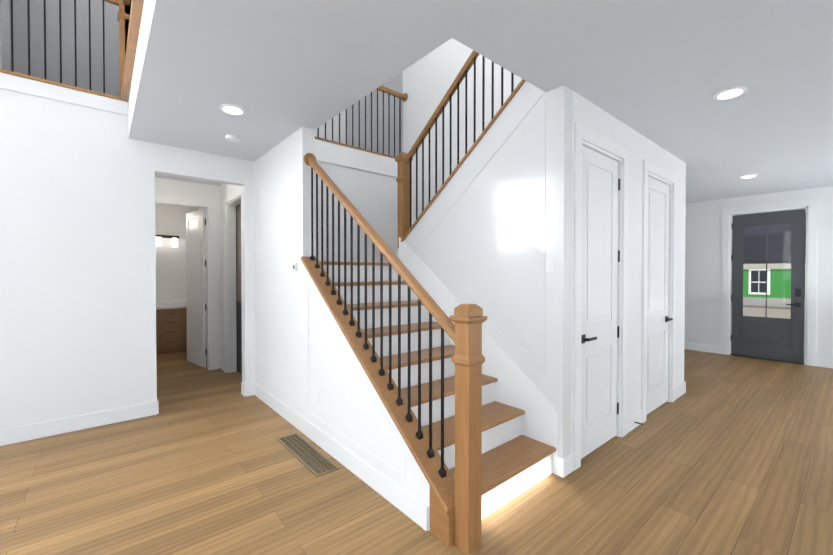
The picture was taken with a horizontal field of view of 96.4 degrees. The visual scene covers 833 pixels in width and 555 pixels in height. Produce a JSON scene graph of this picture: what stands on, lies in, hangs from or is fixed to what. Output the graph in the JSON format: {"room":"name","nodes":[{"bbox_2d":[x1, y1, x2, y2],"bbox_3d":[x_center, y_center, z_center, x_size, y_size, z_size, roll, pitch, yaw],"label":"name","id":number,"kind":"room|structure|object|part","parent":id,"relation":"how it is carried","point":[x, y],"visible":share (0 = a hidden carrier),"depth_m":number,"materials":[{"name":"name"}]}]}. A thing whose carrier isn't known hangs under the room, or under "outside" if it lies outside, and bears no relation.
{"room":"house stair hall","nodes":[
{"label":"house stair hall","id":0,"kind":"room"},
{"bbox_2d":[0,0,254,429],"bbox_3d":[-4.235,-1.448,2.473,6.010,5.700,0.120,-1,1,-40],"label":"wall","id":1,"kind":"structure","parent":0,"point":[77,203],"depth_m":3.40,"materials":[{"name":"white paint"}]},
{"bbox_2d":[0,69,119,99],"bbox_3d":[-3.192,-1.702,3.343,0.810,0.028,0.175,-1,1,-40],"label":"trim","id":2,"kind":"structure","parent":1,"relation":"attached to","point":[1,70],"depth_m":3.27,"materials":[{"name":"brown wood"}]},
{"bbox_2d":[10,0,104,92],"bbox_3d":[-3.188,-2.176,3.337,0.607,0.924,0.013,-1,1,-40],"label":"baluster","id":3,"kind":"object","parent":2,"relation":"on","point":[12,44],"depth_m":3.33,"materials":[{"name":"black metal"}]},
{"bbox_2d":[0,72,127,115],"bbox_3d":[-3.125,-1.625,3.319,0.880,0.125,0.020,-1,1,-40],"label":"trim","id":4,"kind":"structure","parent":1,"relation":"attached to","point":[41,89],"depth_m":3.29,"materials":[{"name":"white paint"}]},
{"bbox_2d":[0,399,158,445],"bbox_3d":[-4.495,1.338,2.199,4.916,0.135,0.020,-1,1,-40],"label":"baseboard","id":5,"kind":"structure","parent":1,"relation":"attached to","point":[13,435],"depth_m":3.37,"materials":[{"name":"white paint"}]},
{"bbox_2d":[120,0,143,101],"bbox_3d":[-0.280,-1.671,0.655,0.135,0.028,8.040,-1,1,-40],"label":"trim","id":6,"kind":"structure","parent":1,"relation":"attached to","point":[135,21],"depth_m":2.70,"materials":[{"name":"brown wood"}]},
{"bbox_2d":[1,0,368,149],"bbox_3d":[-3.906,-3.005,3.978,8.240,2.620,0.120,-1,1,-40],"label":"wall","id":7,"kind":"structure","parent":0,"point":[20,42],"depth_m":4.06,"materials":[{"name":"paint"}]},
{"bbox_2d":[155,174,222,185],"bbox_3d":[-3.529,-1.542,5.702,5.220,0.335,3.900,-1,1,-40],"label":"ceiling","id":8,"kind":"structure","parent":0,"point":[186,179],"depth_m":5.20,"materials":[{"name":"white paint"}]},
{"bbox_2d":[155,177,241,368],"bbox_3d":[-3.193,-0.008,6.004,4.340,2.740,3.900,-1,1,-40],"label":"wall","id":9,"kind":"structure","parent":0,"point":[170,266],"depth_m":6.98,"materials":[{"name":"white paint"}]},
{"bbox_2d":[155,235,178,246],"bbox_3d":[-4.707,-0.690,7.013,0.420,0.220,0.145,-1,1,-40],"label":"sconce","id":10,"kind":"object","parent":9,"relation":"attached to","point":[174,240],"visible":0.92,"depth_m":7.03,"materials":[{"name":"black"}]},
{"bbox_2d":[156,298,185,305],"bbox_3d":[-5.146,0.463,6.741,2.056,0.100,0.014,-1,1,-40],"label":"backsplash","id":11,"kind":"structure","parent":9,"relation":"attached to","point":[159,302],"depth_m":7.06,"materials":[{"name":"white tile"}]},
{"bbox_2d":[155,194,216,369],"bbox_3d":[-3.380,0.115,5.298,0.940,2.510,0.138,-1,1,-40],"label":"door frame","id":12,"kind":"structure","parent":9,"relation":"attached to","point":[210,205],"depth_m":5.51,"materials":[{"name":"white paint"}]},
{"bbox_2d":[186,209,206,367],"bbox_3d":[-3.441,0.160,5.813,0.153,2.385,0.716,-1,1,-40],"label":"bathroom door","id":13,"kind":"structure","parent":9,"relation":"in","point":[196,288],"depth_m":5.75,"materials":[{"name":"white paint"}]},
{"bbox_2d":[220,359,223,370],"bbox_3d":[-2.865,1.300,5.511,0.016,0.135,0.260,-1,1,-40],"label":"baseboard","id":14,"kind":"structure","parent":9,"relation":"attached to","point":[221,361],"depth_m":5.51,"materials":[{"name":"white paint"}]},
{"bbox_2d":[236,204,241,373],"bbox_3d":[-2.350,0.002,5.119,0.015,2.740,1.100,-1,1,-40],"label":"wall","id":15,"kind":"structure","parent":0,"point":[238,295],"depth_m":5.36,"materials":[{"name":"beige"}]},
{"bbox_2d":[223,187,242,382],"bbox_3d":[-2.419,0.118,5.062,0.138,2.510,0.980,-1,1,-40],"label":"door frame","id":16,"kind":"structure","parent":15,"relation":"attached to","point":[230,202],"depth_m":5.34,"materials":[{"name":"white paint"}]},
{"bbox_2d":[315,161,396,262],"bbox_3d":[-0.932,-0.166,4.955,1.980,3.080,0.120,-1,1,-40],"label":"wall","id":17,"kind":"structure","parent":0,"point":[374,195],"depth_m":5.01,"materials":[{"name":"white paint"}]},
{"bbox_2d":[315,139,396,176],"bbox_3d":[-0.883,-1.575,4.889,1.990,0.260,0.018,-1,1,-40],"label":"trim","id":18,"kind":"structure","parent":17,"relation":"attached to","point":[335,154],"depth_m":4.93,"materials":[{"name":"white paint"}]},
{"bbox_2d":[315,136,396,158],"bbox_3d":[-0.932,-1.720,4.930,2.010,0.028,0.170,-1,1,-40],"label":"trim","id":19,"kind":"structure","parent":17,"relation":"attached to","point":[318,138],"depth_m":4.92,"materials":[{"name":"brown wood"}]},
{"bbox_2d":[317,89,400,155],"bbox_3d":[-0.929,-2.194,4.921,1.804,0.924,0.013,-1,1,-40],"label":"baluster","id":20,"kind":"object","parent":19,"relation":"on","point":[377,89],"depth_m":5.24,"materials":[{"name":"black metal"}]},
{"bbox_2d":[104,0,407,101],"bbox_3d":[-0.708,-2.258,3.024,4.120,1.092,3.820,-1,1,-40],"label":"handrails","id":21,"kind":"object","parent":20,"relation":"on","point":[122,15],"visible":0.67,"depth_m":3.58,"materials":[{"name":"brown wood"}]},
{"bbox_2d":[369,71,402,156],"bbox_3d":[-0.418,-3.030,6.142,0.120,2.620,1.080,-1,1,-40],"label":"wall","id":22,"kind":"structure","parent":0,"point":[396,83],"depth_m":6.14,"materials":[{"name":"paint"}]},
{"bbox_2d":[0,349,832,554],"bbox_3d":[-0.245,1.454,3.248,13.220,0.120,12.300,-1,1,-40],"label":"floor","id":23,"kind":"structure","parent":0,"point":[724,454],"depth_m":2.49,"materials":[{"name":"brown wood"}]},
{"bbox_2d":[156,310,159,354],"bbox_3d":[-4.915,0.956,6.558,0.520,0.800,0.601,-1,1,-40],"label":"base cabinet","id":24,"kind":"object","parent":23,"relation":"on","point":[157,311],"depth_m":6.52,"materials":[{"name":"brown wood"}]},
{"bbox_2d":[160,306,186,353],"bbox_3d":[-4.575,0.952,6.845,0.510,0.800,0.601,-1,1,-40],"label":"base cabinet","id":25,"kind":"object","parent":23,"relation":"on","point":[171,325],"depth_m":6.67,"materials":[{"name":"brown wood"}]},
{"bbox_2d":[156,302,185,309],"bbox_3d":[-4.954,0.536,6.516,2.056,0.040,0.607,-1,1,-40],"label":"countertop","id":26,"kind":"structure","parent":25,"relation":"on","point":[173,303],"depth_m":6.82,"materials":[{"name":"white stone"}]},
{"bbox_2d":[276,433,339,476],"bbox_3d":[-0.886,1.392,2.975,0.180,0.009,0.790,-1,1,-40],"label":"floor vent","id":27,"kind":"object","parent":23,"relation":"in","point":[312,458],"visible":1,"depth_m":2.92,"materials":[{"name":"brown metal"}]},
{"bbox_2d":[254,50,572,554],"bbox_3d":[-0.027,-0.375,3.782,2.130,4.354,3.335,-1,1,-40],"label":"staircase","id":28,"kind":"structure","parent":23,"relation":"on","point":[431,361],"depth_m":2.87,"materials":[{"name":"white paint"}]},
{"bbox_2d":[292,263,296,270],"bbox_3d":[-1.131,-0.096,3.454,0.022,0.075,0.085,-1,1,-40],"label":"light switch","id":29,"kind":"object","parent":28,"relation":"attached to","point":[295,266],"visible":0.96,"depth_m":3.43,"materials":[{"name":"white plastic"}]},
{"bbox_3d":[-0.509,0.623,2.741,0.005,1.153,1.380,-1,1,-40],"label":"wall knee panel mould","id":30,"kind":"part","parent":28,"relation":"part of","materials":[{"name":"white paint"}]},
{"bbox_3d":[-0.373,-0.381,2.673,0.112,1.465,1.848,-1,1,-40],"label":"handrail","id":31,"kind":"part","parent":28,"relation":"part of","materials":[{"name":"brown wood"}]},
{"bbox_3d":[-0.139,-0.506,4.075,0.140,1.700,0.140,-1,1,-40],"label":"newel post landing","id":32,"kind":"part","parent":28,"relation":"part of","materials":[{"name":"brown wood"}]},
{"bbox_3d":[-0.432,1.323,3.494,1.106,0.135,3.250,-1,1,-40],"label":"wall baseboard","id":33,"kind":"part","parent":28,"relation":"part of","materials":[{"name":"white paint"}]},
{"bbox_3d":[0.439,-1.883,3.376,0.062,1.329,1.690,-1,1,-40],"label":"handrail","id":34,"kind":"part","parent":28,"relation":"part of","materials":[{"name":"brown wood"}]},
{"bbox_3d":[0.272,0.774,1.956,0.140,1.270,0.140,-1,1,-40],"label":"newel post","id":35,"kind":"part","parent":28,"relation":"part of","materials":[{"name":"brown wood"}]},
{"bbox_3d":[0.472,-0.334,3.258,0.005,2.066,1.440,-1,1,-40],"label":"wall panel mould","id":36,"kind":"part","parent":28,"relation":"part of","materials":[{"name":"paint"}]},
{"bbox_2d":[641,159,676,422],"bbox_3d":[2.489,0.131,3.910,0.970,2.510,0.138,-1,1,-40],"label":"door frame","id":37,"kind":"structure","parent":23,"relation":"on","point":[651,170],"depth_m":3.95,"materials":[{"name":"white paint"}]},
{"bbox_2d":[675,381,685,399],"bbox_3d":[3.046,1.314,4.318,0.390,0.135,0.016,-1,1,-40],"label":"baseboard","id":38,"kind":"structure","parent":23,"relation":"on","point":[680,389],"depth_m":4.32,"materials":[{"name":"white paint"}]},
{"bbox_2d":[403,38,521,224],"bbox_3d":[0.807,-1.471,4.524,0.123,5.700,3.000,-1,1,-40],"label":"wall","id":39,"kind":"structure","parent":0,"point":[429,79],"depth_m":4.96,"materials":[{"name":"white paint"}]},
{"bbox_2d":[128,0,832,202],"bbox_3d":[2.878,-1.514,3.237,8.180,0.335,7.900,-1,1,-40],"label":"ceiling","id":40,"kind":"structure","parent":0,"point":[661,73],"depth_m":2.36,"materials":[{"name":"white paint"}]},
{"bbox_2d":[225,134,239,142],"bbox_3d":[-1.763,-1.329,3.570,0.130,0.042,0.130,-1,1,-40],"label":"smoke detector","id":41,"kind":"object","parent":40,"relation":"attached to","point":[232,138],"visible":1,"depth_m":3.53,"materials":[{"name":"white plastic"}]},
{"bbox_2d":[219,104,245,115],"bbox_3d":[-1.465,-1.336,2.970,0.189,0.014,0.189,0,1,5],"label":"recessed light","id":42,"kind":"object","parent":40,"relation":"in","point":[231,109],"depth_m":2.95,"materials":[{"name":"white paint"}]},
{"bbox_2d":[713,86,747,99],"bbox_3d":[2.273,-1.333,2.701,0.189,0.014,0.189,0,1,5],"label":"recessed light","id":43,"kind":"object","parent":40,"relation":"in","point":[724,94],"depth_m":2.68,"materials":[{"name":"white paint"}]},
{"bbox_2d":[739,174,757,178],"bbox_3d":[4.467,-1.360,5.015,0.189,0.014,0.189,0,1,5],"label":"recessed light","id":44,"kind":"object","parent":40,"relation":"in","point":[750,175],"depth_m":4.99,"materials":[{"name":"white paint"}]},
{"bbox_2d":[546,256,554,271],"bbox_3d":[0.960,-0.098,2.679,0.009,0.115,0.070,-1,1,-40],"label":"light switch","id":45,"kind":"object","parent":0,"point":[550,260],"depth_m":2.68,"materials":[{"name":"white plastic"}]},
{"bbox_2d":[571,91,685,451],"bbox_3d":[1.114,0.006,4.807,2.730,2.740,3.250,-1,1,-40],"label":"wall block","id":46,"kind":"object","parent":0,"point":[591,116],"visible":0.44,"depth_m":3.46,"materials":[{"name":"white paint"}]},
{"bbox_2d":[573,123,627,470],"bbox_3d":[1.462,0.141,3.042,0.940,2.510,0.138,-1,1,-40],"label":"door frame","id":47,"kind":"structure","parent":46,"relation":"attached to","point":[589,139],"depth_m":2.92,"materials":[{"name":"white paint"}]},
{"bbox_2d":[627,409,642,432],"bbox_3d":[2.008,1.324,3.440,0.390,0.135,0.016,-1,1,-40],"label":"baseboard","id":48,"kind":"structure","parent":46,"relation":"attached to","point":[637,416],"depth_m":3.43,"materials":[{"name":"white paint"}]},
{"bbox_2d":[684,186,832,358],"bbox_3d":[6.055,-1.487,5.924,0.140,5.700,8.140,-1,1,-40],"label":"wall","id":49,"kind":"structure","parent":0,"point":[703,250],"depth_m":6.66,"materials":[{"name":"white paint"}]},
{"bbox_2d":[684,342,720,353],"bbox_3d":[4.426,1.274,7.761,0.016,0.135,3.040,-1,1,-40],"label":"baseboard","id":50,"kind":"structure","parent":49,"relation":"attached to","point":[689,346],"depth_m":6.80,"materials":[{"name":"white paint"}]},
{"bbox_2d":[730,354,803,364],"bbox_3d":[5.831,1.353,6.219,0.142,0.014,0.898,-1,1,-40],"label":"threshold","id":51,"kind":"structure","parent":49,"relation":"attached to","point":[767,359],"depth_m":6.15,"materials":[{"name":"black metal"}]},
{"bbox_2d":[731,209,805,362],"bbox_3d":[5.791,0.135,6.183,0.102,2.420,0.898,-1,1,-40],"label":"front door","id":52,"kind":"structure","parent":49,"relation":"in","point":[766,337],"depth_m":6.14,"materials":[{"name":"grey paint"}]},
{"bbox_3d":[5.763,0.085,6.182,0.057,2.050,0.863,-1,1,-40],"label":"front door hardware","id":53,"kind":"part","parent":52,"relation":"part of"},
{"bbox_2d":[743,224,790,318],"bbox_3d":[5.819,-0.105,6.192,0.006,1.570,0.620,-1,1,-40],"label":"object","id":54,"kind":"structure","parent":52,"relation":"attached to","point":[764,271],"depth_m":6.20,"materials":[{"name":"clear glass"}]},
{"bbox_2d":[721,199,817,365],"bbox_3d":[5.825,0.075,6.199,0.158,2.570,1.150,-1,1,-40],"label":"door frame","id":55,"kind":"structure","parent":49,"relation":"attached to","point":[811,206],"depth_m":5.89,"materials":[{"name":"white paint"}]},
{"bbox_2d":[816,358,832,367],"bbox_3d":[7.332,1.314,4.325,0.016,0.135,3.700,-1,1,-40],"label":"baseboard","id":56,"kind":"structure","parent":49,"relation":"attached to","point":[820,362],"depth_m":5.66,"materials":[{"name":"white paint"}]},
{"label":"outside","id":57,"kind":"structure","parent":0,"visible":0},
{"bbox_2d":[743,307,804,341],"bbox_3d":[10.755,1.385,10.915,13.480,0.120,15.000,-1,1,-40],"label":"outdoor ground","id":58,"kind":"structure","parent":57,"point":[777,313],"depth_m":13.42,"materials":[{"name":"beige concrete"}]},
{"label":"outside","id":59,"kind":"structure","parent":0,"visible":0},
{"bbox_2d":[743,217,805,309],"bbox_3d":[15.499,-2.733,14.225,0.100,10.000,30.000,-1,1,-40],"label":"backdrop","id":60,"kind":"structure","parent":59,"point":[775,237],"depth_m":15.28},
{"bbox_2d":[748,269,769,294],"bbox_3d":[14.254,0.178,15.498,0.100,1.050,0.660,-1,1,-40],"label":"window","id":61,"kind":"structure","parent":60,"relation":"attached to","point":[758,276],"depth_m":15.49,"materials":[{"name":"white"}]}
]}

